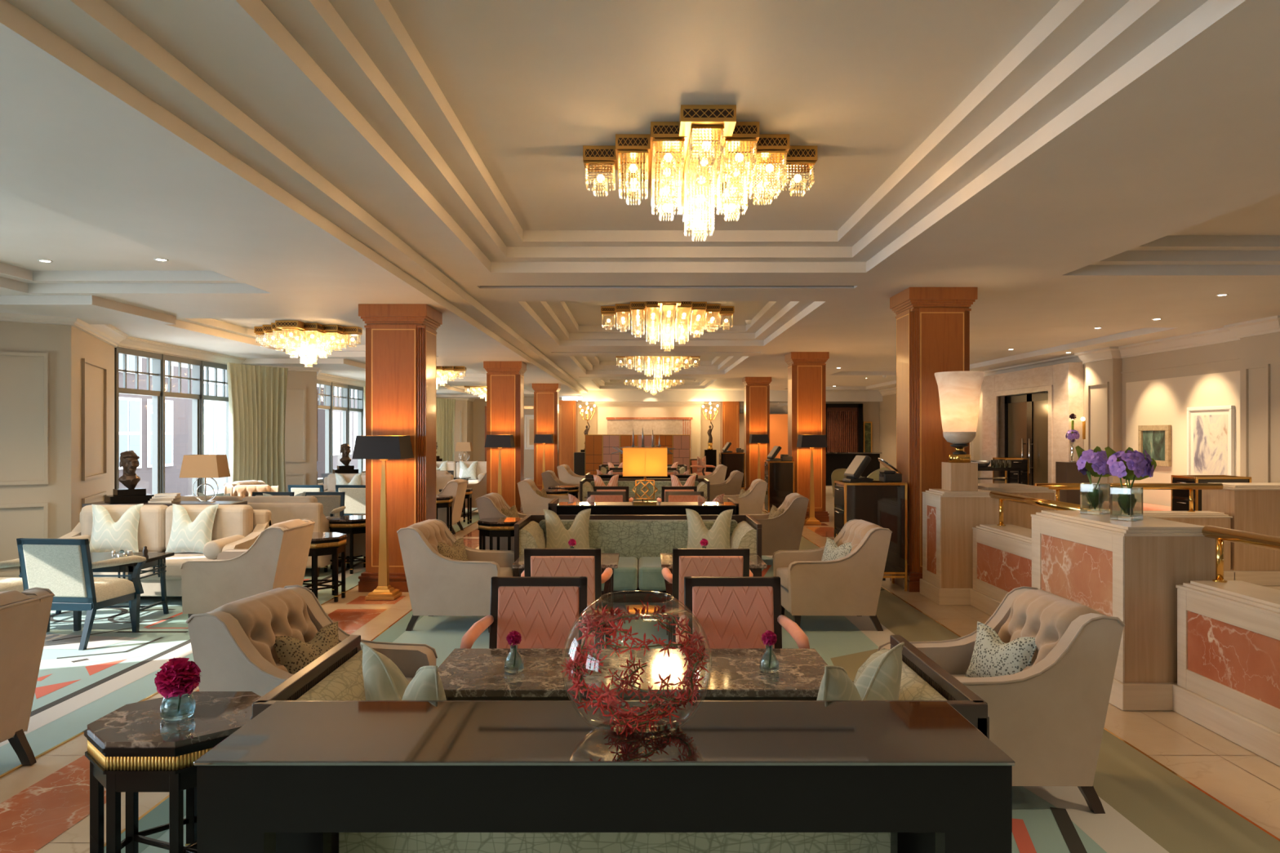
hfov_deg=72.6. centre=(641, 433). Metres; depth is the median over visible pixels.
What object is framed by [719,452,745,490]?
station
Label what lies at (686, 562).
armchair
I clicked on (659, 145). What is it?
shade
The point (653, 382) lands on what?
chandelier
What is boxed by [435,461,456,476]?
cushion
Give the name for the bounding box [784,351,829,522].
column
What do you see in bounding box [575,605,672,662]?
orchid spray
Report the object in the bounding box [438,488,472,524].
side table
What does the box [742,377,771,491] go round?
column
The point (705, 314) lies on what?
shade
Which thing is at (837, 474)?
tub chair
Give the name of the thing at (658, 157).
shade
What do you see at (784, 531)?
armchair
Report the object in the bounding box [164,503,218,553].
cushion
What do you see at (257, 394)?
curtain
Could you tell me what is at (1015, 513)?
stone pier
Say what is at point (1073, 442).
vase
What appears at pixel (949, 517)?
stone pier
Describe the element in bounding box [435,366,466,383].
chandelier
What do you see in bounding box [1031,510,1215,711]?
stone pier
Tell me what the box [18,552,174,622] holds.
table
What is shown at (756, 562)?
table
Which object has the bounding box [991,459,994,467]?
tumbler
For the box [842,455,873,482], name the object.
till
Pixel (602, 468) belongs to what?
sofa
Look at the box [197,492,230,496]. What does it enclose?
cushion
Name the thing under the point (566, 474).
armchair
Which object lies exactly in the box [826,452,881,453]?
countertop
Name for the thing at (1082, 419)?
wall lamp
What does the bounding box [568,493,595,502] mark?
cushion
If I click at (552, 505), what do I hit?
sofa
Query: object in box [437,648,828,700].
table
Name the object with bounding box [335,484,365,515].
armchair
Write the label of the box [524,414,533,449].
painting
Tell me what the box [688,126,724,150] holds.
shade
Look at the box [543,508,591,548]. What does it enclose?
cushion
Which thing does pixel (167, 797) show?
trim
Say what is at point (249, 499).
cushion
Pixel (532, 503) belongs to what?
armchair
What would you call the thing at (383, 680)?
cushion
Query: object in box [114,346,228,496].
window
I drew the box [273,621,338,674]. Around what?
lumbar cushion
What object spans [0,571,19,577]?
baseboard
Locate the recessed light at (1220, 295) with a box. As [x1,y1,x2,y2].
[1216,293,1228,296]
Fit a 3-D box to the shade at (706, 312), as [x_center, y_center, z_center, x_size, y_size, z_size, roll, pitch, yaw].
[0.950,-1.520,11.650,0.178,0.216,0.178,0,0,0]
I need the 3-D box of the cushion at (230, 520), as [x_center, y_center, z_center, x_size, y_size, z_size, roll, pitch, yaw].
[-4.175,0.920,8.415,0.800,0.460,0.190,0,0,0]
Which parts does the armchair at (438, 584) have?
leg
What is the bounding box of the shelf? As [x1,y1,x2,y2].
[977,477,1017,479]
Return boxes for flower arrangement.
[1065,413,1079,439]
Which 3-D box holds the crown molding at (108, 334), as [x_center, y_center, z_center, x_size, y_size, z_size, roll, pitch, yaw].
[-6.258,-1.200,12.800,1.183,0.180,35.600,0,0,0]
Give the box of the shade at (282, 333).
[278,332,296,341]
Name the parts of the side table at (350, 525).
moulding, leg, leg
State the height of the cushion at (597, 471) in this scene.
0.457 m
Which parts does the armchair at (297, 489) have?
panel, frame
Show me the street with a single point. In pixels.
(220, 491)
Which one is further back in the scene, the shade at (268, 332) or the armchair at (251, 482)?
the armchair at (251, 482)
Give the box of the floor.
[0,478,1279,852]
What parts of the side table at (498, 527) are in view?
leg, leg, leg, moulding, leg, leg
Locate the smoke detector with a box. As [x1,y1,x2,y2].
[745,320,751,324]
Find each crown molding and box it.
[0,312,474,401]
[577,401,720,407]
[878,315,1279,395]
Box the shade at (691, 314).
[689,313,703,333]
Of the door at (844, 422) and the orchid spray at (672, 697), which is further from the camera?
the door at (844, 422)
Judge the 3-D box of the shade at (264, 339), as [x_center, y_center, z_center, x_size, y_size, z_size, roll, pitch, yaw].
[-5.150,-1.270,11.900,0.178,0.176,0.178,0,0,0]
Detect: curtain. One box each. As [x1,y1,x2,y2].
[226,362,288,492]
[363,386,365,471]
[435,397,455,461]
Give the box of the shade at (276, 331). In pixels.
[272,329,290,337]
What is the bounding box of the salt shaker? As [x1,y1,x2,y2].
[111,550,115,558]
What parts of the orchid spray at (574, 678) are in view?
stem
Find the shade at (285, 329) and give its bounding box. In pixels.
[281,328,300,336]
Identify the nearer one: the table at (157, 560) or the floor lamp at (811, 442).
the table at (157, 560)
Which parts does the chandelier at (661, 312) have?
stepped frame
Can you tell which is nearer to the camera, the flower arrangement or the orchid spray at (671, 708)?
the orchid spray at (671, 708)
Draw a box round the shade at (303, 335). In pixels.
[299,333,316,361]
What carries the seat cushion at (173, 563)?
on the sofa at (235, 526)
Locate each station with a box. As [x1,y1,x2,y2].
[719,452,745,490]
[764,460,794,513]
[834,480,907,591]
[992,457,1028,484]
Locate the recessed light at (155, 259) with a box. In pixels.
[153,257,168,261]
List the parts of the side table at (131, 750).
leg, leg, leg, moulding, leg, leg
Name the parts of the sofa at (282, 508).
arm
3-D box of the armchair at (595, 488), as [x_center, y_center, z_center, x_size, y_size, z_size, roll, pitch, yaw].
[-0.420,1.140,12.297,0.607,0.820,0.586,0,0,0]
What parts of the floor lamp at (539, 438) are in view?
lamp shade, obelisk stem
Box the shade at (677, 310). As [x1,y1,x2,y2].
[676,309,690,319]
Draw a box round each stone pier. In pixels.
[920,488,999,604]
[977,483,1056,528]
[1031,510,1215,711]
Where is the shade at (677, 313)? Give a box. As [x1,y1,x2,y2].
[675,311,689,332]
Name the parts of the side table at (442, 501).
leg, moulding, leg, leg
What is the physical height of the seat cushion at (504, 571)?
0.130 m
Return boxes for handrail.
[989,490,1079,525]
[1034,483,1223,511]
[1201,525,1279,582]
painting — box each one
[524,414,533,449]
[862,422,871,452]
[1137,425,1171,466]
[1186,405,1234,475]
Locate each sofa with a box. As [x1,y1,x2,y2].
[57,504,271,596]
[180,496,346,577]
[250,635,989,852]
[323,473,365,492]
[361,471,453,494]
[435,461,486,484]
[514,515,761,602]
[547,497,738,515]
[579,478,709,502]
[585,472,697,478]
[599,464,687,473]
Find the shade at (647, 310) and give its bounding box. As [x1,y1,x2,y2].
[646,309,659,319]
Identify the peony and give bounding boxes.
[154,657,201,698]
[505,630,521,646]
[568,538,576,546]
[699,538,707,546]
[760,630,777,646]
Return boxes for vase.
[160,693,195,720]
[503,644,524,673]
[759,644,779,673]
[1069,439,1075,462]
[1080,482,1110,515]
[1110,486,1142,520]
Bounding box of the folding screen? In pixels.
[585,434,689,475]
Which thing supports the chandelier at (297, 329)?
hanging from the ceiling
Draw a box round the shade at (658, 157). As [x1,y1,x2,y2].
[652,151,683,176]
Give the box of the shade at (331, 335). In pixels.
[328,333,346,342]
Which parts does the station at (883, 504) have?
door, drawer, drawer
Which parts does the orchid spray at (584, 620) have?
stem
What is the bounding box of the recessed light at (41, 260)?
[37,259,53,262]
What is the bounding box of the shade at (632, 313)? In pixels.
[631,311,644,321]
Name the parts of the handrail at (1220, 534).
post, rail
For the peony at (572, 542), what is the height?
0.144 m
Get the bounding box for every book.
[147,499,180,502]
[150,497,181,501]
[151,495,180,498]
[154,493,180,496]
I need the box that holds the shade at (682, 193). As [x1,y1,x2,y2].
[679,190,707,208]
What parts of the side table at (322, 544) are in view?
leg, leg, moulding, leg, leg, leg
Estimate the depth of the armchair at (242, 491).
12.09 m
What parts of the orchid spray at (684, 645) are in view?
stem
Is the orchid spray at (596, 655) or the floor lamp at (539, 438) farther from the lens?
the floor lamp at (539, 438)
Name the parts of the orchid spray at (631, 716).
stem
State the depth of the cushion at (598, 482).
14.25 m
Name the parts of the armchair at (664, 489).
panel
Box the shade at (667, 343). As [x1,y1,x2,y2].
[660,313,674,345]
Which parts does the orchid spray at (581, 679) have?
stem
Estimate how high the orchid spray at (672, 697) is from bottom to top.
0.168 m
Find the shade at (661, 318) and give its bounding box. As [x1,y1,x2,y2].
[660,317,672,337]
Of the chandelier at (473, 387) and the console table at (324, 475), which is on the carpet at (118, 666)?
the console table at (324, 475)
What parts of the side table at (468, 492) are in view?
moulding, leg, leg, leg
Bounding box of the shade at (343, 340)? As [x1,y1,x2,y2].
[334,335,351,342]
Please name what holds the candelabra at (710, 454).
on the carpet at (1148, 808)
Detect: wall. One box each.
[0,320,472,572]
[472,396,562,478]
[577,400,879,465]
[879,332,1279,506]
[970,524,1279,766]
[1142,511,1235,581]
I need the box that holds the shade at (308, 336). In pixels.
[305,335,322,355]
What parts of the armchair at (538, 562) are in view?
panel, frame, leg, arm post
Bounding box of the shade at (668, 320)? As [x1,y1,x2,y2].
[661,308,675,330]
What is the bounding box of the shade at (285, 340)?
[275,335,293,342]
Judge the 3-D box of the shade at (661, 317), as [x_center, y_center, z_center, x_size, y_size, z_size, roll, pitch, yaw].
[0.350,-1.423,12.050,0.178,0.411,0.178,0,0,0]
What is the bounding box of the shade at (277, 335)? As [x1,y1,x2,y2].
[270,333,287,342]
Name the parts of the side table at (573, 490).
moulding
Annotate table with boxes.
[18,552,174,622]
[82,501,247,507]
[84,691,261,852]
[193,702,1014,852]
[302,532,347,602]
[320,472,365,484]
[324,515,365,573]
[435,494,453,533]
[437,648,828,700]
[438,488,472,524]
[453,476,471,484]
[477,517,522,550]
[511,553,619,648]
[539,488,568,495]
[547,485,578,498]
[555,502,736,515]
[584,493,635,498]
[591,473,695,478]
[656,493,707,498]
[659,553,767,648]
[977,466,1022,484]
[1171,475,1251,511]
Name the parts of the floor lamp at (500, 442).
lamp shade, obelisk stem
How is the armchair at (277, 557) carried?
on the carpet at (118, 666)
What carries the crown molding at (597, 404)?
attached to the wall at (598, 422)
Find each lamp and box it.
[179,454,230,502]
[352,435,413,599]
[455,442,472,461]
[484,435,515,495]
[533,434,553,488]
[622,447,667,504]
[748,434,768,479]
[796,435,827,524]
[934,370,985,491]
[1080,417,1085,439]
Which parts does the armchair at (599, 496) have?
panel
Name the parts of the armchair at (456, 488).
leg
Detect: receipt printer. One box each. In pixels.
[735,448,743,453]
[780,454,792,461]
[879,470,902,482]
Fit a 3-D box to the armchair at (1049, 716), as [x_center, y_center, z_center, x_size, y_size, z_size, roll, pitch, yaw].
[1.534,1.135,3.830,0.807,0.829,0.686,0,0,-2]
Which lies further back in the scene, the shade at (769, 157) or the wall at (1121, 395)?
the wall at (1121, 395)
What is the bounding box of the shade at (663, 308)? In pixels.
[662,306,675,317]
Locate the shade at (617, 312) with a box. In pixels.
[616,311,629,320]
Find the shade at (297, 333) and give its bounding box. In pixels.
[293,332,311,352]
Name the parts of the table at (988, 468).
leg, leg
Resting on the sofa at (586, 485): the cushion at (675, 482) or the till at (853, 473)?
the cushion at (675, 482)
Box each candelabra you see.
[579,402,595,452]
[702,402,718,472]
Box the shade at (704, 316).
[703,315,716,324]
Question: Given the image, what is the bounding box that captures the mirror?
[739,402,787,413]
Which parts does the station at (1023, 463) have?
drawer, drawer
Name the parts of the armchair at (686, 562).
arm post, leg, leg, panel, frame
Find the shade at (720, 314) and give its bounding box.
[719,313,733,322]
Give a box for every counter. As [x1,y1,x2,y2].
[826,452,881,485]
[1201,482,1279,586]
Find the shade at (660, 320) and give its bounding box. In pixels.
[659,319,672,327]
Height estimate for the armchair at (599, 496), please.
0.820 m
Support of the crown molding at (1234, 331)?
attached to the wall at (1121, 395)
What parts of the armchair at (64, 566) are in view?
panel, frame, leg, leg, seat frame, seat, leg, arm post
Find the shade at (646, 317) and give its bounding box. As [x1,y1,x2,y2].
[645,315,658,335]
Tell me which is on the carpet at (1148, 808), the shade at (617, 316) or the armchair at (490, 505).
the armchair at (490, 505)
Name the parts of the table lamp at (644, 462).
lamp shade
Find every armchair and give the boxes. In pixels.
[0,558,50,632]
[0,586,54,765]
[16,537,146,650]
[180,518,315,617]
[186,585,437,697]
[222,480,266,488]
[223,484,279,497]
[252,492,294,496]
[288,484,324,496]
[302,492,345,516]
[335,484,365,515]
[345,514,365,559]
[396,519,514,632]
[437,479,467,534]
[440,470,453,476]
[460,577,595,648]
[462,472,486,511]
[475,493,544,551]
[517,479,568,514]
[520,548,613,648]
[541,470,579,500]
[556,464,585,484]
[586,491,626,502]
[593,486,633,502]
[606,470,622,473]
[609,467,622,470]
[657,486,697,502]
[661,548,753,648]
[665,491,703,502]
[666,467,676,470]
[666,470,679,473]
[675,577,809,648]
[689,458,715,475]
[697,464,727,484]
[709,470,743,502]
[714,479,768,514]
[738,493,808,555]
[772,519,892,631]
[877,586,1125,813]
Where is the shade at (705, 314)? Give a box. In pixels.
[704,313,718,323]
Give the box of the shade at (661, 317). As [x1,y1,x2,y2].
[660,315,673,340]
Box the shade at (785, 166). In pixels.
[780,161,815,182]
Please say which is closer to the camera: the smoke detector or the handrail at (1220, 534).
the handrail at (1220, 534)
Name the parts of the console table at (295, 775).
leg, leg, leg, leg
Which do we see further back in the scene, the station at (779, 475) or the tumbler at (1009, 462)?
the tumbler at (1009, 462)
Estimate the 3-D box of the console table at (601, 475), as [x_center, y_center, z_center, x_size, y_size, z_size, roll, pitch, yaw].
[0.040,1.140,15.570,1.830,0.820,0.437,0,0,0]
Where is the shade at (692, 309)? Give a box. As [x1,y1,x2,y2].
[691,308,706,318]
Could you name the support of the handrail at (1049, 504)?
on the wall at (1228, 684)
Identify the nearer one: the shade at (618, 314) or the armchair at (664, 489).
the shade at (618, 314)
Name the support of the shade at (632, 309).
on the chandelier at (661, 312)
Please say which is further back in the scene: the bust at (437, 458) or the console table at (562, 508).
the bust at (437, 458)
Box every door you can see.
[826,404,862,452]
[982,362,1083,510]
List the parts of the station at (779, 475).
drawer, drawer, door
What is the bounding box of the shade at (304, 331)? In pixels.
[302,329,321,337]
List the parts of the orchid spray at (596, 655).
stem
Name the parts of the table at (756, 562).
leg, leg, leg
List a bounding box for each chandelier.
[253,320,362,361]
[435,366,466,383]
[463,386,486,396]
[582,104,817,227]
[600,301,734,345]
[615,355,700,377]
[625,379,681,392]
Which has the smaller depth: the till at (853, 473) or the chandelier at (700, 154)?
the chandelier at (700, 154)
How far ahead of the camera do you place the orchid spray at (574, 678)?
2.06 m
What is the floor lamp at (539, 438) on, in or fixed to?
on the floor
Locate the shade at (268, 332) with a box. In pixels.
[263,331,281,339]
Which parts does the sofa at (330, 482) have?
arm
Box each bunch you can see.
[1075,445,1111,484]
[1104,446,1156,488]
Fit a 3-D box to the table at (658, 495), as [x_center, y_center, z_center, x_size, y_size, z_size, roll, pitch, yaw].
[0.595,1.240,13.080,0.750,0.620,0.600,0,0,0]
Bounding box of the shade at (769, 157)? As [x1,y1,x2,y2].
[752,151,787,172]
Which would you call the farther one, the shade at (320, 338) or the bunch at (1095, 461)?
the shade at (320, 338)
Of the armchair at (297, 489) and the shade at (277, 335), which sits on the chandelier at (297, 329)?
the shade at (277, 335)
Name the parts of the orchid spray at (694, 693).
stem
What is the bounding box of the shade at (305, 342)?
[298,337,313,344]
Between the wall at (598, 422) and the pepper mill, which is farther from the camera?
the wall at (598, 422)
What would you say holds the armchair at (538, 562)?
on the carpet at (1148, 808)
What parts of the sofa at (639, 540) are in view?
arm frame, arm frame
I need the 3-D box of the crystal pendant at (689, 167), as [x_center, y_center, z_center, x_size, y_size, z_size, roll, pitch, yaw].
[0.350,-1.403,5.300,0.178,0.451,0.178,0,0,0]
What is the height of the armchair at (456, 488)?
0.829 m
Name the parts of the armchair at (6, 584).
seat, leg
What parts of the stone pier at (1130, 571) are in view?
marble panel, frame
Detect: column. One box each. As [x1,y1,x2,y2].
[358,303,442,591]
[483,360,526,513]
[532,383,560,489]
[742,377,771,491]
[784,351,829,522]
[889,287,977,591]
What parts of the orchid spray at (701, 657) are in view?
stem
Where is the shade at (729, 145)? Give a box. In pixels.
[722,138,757,161]
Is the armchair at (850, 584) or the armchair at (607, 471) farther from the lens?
the armchair at (607, 471)
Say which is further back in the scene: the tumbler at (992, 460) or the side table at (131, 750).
the tumbler at (992, 460)
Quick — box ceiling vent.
[480,285,853,286]
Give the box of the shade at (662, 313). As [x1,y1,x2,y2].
[661,311,674,337]
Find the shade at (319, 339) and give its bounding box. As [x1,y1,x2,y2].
[319,338,333,346]
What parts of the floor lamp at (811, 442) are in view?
obelisk stem, lamp shade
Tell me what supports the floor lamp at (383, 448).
on the floor
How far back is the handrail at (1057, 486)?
9.03 m
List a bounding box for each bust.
[104,450,154,504]
[333,443,358,473]
[435,442,442,461]
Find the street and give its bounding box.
[185,478,319,496]
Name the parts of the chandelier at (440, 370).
stepped frame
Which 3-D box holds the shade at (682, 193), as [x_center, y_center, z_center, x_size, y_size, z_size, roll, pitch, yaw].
[0.350,-1.540,5.900,0.178,0.176,0.178,0,0,0]
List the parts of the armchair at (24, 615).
leg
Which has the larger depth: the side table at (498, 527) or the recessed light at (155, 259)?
the side table at (498, 527)
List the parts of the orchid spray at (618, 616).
stem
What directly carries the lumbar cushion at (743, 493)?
on the armchair at (752, 503)
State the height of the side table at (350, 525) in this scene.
0.600 m
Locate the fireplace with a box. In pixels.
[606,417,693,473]
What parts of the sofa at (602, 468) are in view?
frame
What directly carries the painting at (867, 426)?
attached to the wall at (598, 422)
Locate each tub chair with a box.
[831,468,861,497]
[866,467,888,480]
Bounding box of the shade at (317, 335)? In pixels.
[314,333,331,354]
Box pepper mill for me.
[142,546,148,559]
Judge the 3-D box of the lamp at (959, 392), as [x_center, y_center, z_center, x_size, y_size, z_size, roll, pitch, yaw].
[2.975,-0.021,8.150,0.444,1.099,0.444,0,0,0]
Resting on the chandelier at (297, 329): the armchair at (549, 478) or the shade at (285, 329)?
the shade at (285, 329)
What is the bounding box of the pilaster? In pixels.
[559,400,739,472]
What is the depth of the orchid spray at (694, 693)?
2.23 m
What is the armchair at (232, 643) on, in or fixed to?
on the carpet at (1148, 808)
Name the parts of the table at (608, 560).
leg, leg, leg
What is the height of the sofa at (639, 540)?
0.800 m
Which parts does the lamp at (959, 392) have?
lamp shade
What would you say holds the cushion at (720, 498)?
on the sofa at (552, 505)
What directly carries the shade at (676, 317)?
on the chandelier at (661, 312)
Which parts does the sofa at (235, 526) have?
arm, seat, arm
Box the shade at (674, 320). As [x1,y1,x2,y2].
[673,319,686,328]
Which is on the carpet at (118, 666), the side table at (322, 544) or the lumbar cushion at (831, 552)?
the side table at (322, 544)
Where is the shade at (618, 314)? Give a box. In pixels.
[616,313,630,323]
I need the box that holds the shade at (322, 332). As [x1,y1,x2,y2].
[308,331,326,341]
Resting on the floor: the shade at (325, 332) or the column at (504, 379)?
the column at (504, 379)
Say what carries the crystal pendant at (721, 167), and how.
on the chandelier at (700, 154)
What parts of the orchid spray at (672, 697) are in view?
stem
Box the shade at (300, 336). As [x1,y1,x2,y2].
[292,335,307,344]
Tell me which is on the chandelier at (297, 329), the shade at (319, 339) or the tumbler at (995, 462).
the shade at (319, 339)
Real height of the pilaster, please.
2.660 m
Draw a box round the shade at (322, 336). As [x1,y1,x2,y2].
[320,335,336,344]
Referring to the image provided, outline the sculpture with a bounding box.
[611,427,675,453]
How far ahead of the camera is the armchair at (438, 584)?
6.78 m
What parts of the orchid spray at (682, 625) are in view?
stem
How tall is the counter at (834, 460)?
0.990 m
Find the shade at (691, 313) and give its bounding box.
[690,311,704,321]
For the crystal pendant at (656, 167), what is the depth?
5.29 m
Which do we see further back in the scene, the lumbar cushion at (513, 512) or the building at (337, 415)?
the building at (337, 415)
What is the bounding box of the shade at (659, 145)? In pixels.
[652,138,684,161]
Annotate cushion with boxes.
[80,504,168,552]
[88,503,143,552]
[93,551,157,579]
[139,552,217,579]
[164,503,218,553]
[165,504,253,550]
[180,496,243,501]
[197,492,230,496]
[241,496,317,502]
[262,492,306,496]
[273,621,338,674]
[334,472,362,484]
[360,642,446,700]
[405,677,413,683]
[435,461,447,470]
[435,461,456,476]
[435,471,448,474]
[437,537,468,560]
[456,461,486,479]
[458,461,477,479]
[468,479,479,484]
[500,567,513,577]
[501,505,519,517]
[535,488,547,497]
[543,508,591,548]
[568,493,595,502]
[593,474,618,486]
[595,469,613,473]
[607,462,622,470]
[666,462,678,469]
[670,474,696,486]
[673,469,689,473]
[685,508,733,548]
[697,456,706,472]
[697,493,724,502]
[738,488,750,497]
[768,505,784,518]
[775,567,788,591]
[817,641,904,700]
[821,537,852,560]
[951,674,966,677]
[964,621,1036,677]
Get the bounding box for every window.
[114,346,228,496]
[119,354,191,496]
[316,379,364,484]
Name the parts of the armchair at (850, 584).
leg, leg, leg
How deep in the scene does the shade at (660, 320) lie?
12.43 m
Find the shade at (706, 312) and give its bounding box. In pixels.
[705,311,719,320]
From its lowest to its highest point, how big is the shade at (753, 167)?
0.226 m
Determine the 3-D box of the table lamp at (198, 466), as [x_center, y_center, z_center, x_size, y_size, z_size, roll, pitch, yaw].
[-4.500,0.465,8.980,0.400,0.490,0.260,0,0,0]
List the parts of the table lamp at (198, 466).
lamp shade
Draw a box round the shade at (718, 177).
[713,172,744,195]
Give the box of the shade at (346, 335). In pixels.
[343,333,360,341]
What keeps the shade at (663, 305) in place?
on the chandelier at (661, 312)
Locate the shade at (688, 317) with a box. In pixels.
[688,317,702,325]
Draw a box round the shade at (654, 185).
[650,182,678,199]
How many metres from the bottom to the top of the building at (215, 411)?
10.000 m
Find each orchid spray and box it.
[560,634,622,679]
[564,651,604,713]
[566,644,617,706]
[574,611,638,646]
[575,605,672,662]
[586,600,692,640]
[586,688,683,737]
[589,604,624,630]
[594,673,675,734]
[603,657,647,722]
[604,658,704,709]
[608,629,708,660]
[621,655,708,718]
[671,642,710,706]
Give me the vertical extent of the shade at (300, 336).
0.226 m
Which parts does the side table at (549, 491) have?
moulding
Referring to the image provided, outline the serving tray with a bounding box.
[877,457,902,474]
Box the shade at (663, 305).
[662,304,676,314]
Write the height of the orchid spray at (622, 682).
0.128 m
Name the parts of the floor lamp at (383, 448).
lamp shade, obelisk stem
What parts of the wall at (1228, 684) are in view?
marble panel, marble panel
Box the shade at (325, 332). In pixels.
[324,331,342,339]
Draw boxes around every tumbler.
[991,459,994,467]
[993,460,997,467]
[998,460,1002,467]
[1002,460,1006,467]
[1007,460,1011,467]
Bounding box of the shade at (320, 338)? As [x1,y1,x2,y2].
[313,337,327,346]
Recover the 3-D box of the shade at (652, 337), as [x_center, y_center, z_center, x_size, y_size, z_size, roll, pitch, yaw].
[0.150,-1.423,11.850,0.178,0.411,0.178,0,0,0]
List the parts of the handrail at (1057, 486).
post, rail, post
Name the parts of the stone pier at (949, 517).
marble panel, frame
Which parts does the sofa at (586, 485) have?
arm frame, frame, arm frame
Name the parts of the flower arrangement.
stem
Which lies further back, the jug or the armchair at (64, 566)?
the jug
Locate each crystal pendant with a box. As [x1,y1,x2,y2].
[651,161,681,211]
[682,171,712,219]
[684,161,715,227]
[685,151,717,202]
[687,139,720,165]
[715,161,748,211]
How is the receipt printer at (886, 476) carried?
on the station at (883, 504)
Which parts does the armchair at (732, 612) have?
panel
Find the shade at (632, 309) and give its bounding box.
[631,308,644,318]
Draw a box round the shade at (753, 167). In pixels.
[748,161,782,186]
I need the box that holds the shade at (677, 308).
[676,306,691,316]
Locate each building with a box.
[204,369,226,491]
[316,386,357,478]
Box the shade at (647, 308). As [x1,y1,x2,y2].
[646,306,660,316]
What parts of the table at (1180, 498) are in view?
drawer, drawer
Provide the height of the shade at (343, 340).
0.176 m
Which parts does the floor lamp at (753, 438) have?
lamp shade, obelisk stem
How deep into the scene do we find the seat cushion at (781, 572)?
7.07 m
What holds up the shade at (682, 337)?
on the chandelier at (661, 312)
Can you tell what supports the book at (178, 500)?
on the console table at (168, 504)
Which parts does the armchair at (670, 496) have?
panel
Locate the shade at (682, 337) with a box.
[675,313,688,339]
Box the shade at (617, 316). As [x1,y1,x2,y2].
[617,315,630,324]
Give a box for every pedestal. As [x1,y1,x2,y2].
[573,452,585,475]
[1055,461,1089,504]
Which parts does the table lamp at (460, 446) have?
lamp shade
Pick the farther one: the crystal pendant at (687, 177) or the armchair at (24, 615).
the crystal pendant at (687, 177)
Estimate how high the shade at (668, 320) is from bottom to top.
0.321 m
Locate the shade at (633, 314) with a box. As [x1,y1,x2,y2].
[631,313,644,333]
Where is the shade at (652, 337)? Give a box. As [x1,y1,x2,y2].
[645,313,659,339]
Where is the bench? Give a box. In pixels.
[1142,502,1171,511]
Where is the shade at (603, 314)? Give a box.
[601,313,615,322]
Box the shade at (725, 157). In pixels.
[719,151,752,176]
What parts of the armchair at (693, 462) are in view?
frame, panel, seat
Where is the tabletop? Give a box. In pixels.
[977,466,1022,471]
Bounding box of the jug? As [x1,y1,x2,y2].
[127,550,133,556]
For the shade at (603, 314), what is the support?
on the chandelier at (661, 312)
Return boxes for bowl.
[116,553,128,557]
[561,591,711,738]
[970,460,991,467]
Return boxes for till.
[721,442,732,453]
[766,445,782,461]
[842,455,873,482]
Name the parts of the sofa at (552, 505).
arm frame, frame, arm frame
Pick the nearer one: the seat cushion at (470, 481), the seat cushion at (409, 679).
the seat cushion at (409, 679)
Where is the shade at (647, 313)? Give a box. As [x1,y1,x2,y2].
[646,311,659,332]
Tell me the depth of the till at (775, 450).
15.32 m
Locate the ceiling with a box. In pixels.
[0,0,1279,402]
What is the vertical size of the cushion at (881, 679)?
0.457 m
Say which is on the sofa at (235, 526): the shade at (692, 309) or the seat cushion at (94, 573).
the seat cushion at (94, 573)
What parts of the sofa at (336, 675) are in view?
arm frame, panel, frame, arm frame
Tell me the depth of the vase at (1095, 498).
5.71 m
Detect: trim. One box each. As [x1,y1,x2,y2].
[0,520,479,777]
[104,608,412,846]
[763,511,1279,841]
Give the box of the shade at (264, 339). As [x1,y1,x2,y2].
[255,333,272,341]
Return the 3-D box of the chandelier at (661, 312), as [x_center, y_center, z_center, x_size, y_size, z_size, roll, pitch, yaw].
[0.350,-1.419,11.850,1.476,0.603,1.603,0,0,-42]
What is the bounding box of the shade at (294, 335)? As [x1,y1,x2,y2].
[284,333,302,354]
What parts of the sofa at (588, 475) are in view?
frame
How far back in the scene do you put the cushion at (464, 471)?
21.28 m
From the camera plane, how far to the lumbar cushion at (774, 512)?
10.43 m
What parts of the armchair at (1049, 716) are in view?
leg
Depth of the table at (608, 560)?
6.23 m
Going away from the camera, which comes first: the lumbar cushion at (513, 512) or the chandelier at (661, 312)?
the lumbar cushion at (513, 512)
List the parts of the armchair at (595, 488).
panel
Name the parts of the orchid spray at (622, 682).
stem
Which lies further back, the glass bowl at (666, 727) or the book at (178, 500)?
the book at (178, 500)
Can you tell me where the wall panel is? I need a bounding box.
[769,413,787,458]
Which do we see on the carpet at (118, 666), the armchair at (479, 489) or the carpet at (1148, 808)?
the armchair at (479, 489)
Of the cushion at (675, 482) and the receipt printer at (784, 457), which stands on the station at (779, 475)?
the receipt printer at (784, 457)
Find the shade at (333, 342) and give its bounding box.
[324,337,342,344]
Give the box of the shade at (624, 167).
[618,162,648,186]
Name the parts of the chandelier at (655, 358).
stepped frame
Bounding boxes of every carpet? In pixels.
[0,479,533,775]
[104,511,1279,852]
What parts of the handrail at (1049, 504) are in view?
post, rail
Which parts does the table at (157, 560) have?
leg, leg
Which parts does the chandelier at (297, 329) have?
stepped frame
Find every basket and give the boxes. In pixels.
[645,319,658,321]
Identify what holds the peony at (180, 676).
in the vase at (171, 708)
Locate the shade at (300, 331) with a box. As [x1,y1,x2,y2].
[288,329,306,339]
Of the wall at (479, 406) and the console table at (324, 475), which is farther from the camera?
the wall at (479, 406)
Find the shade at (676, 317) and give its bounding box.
[675,315,688,335]

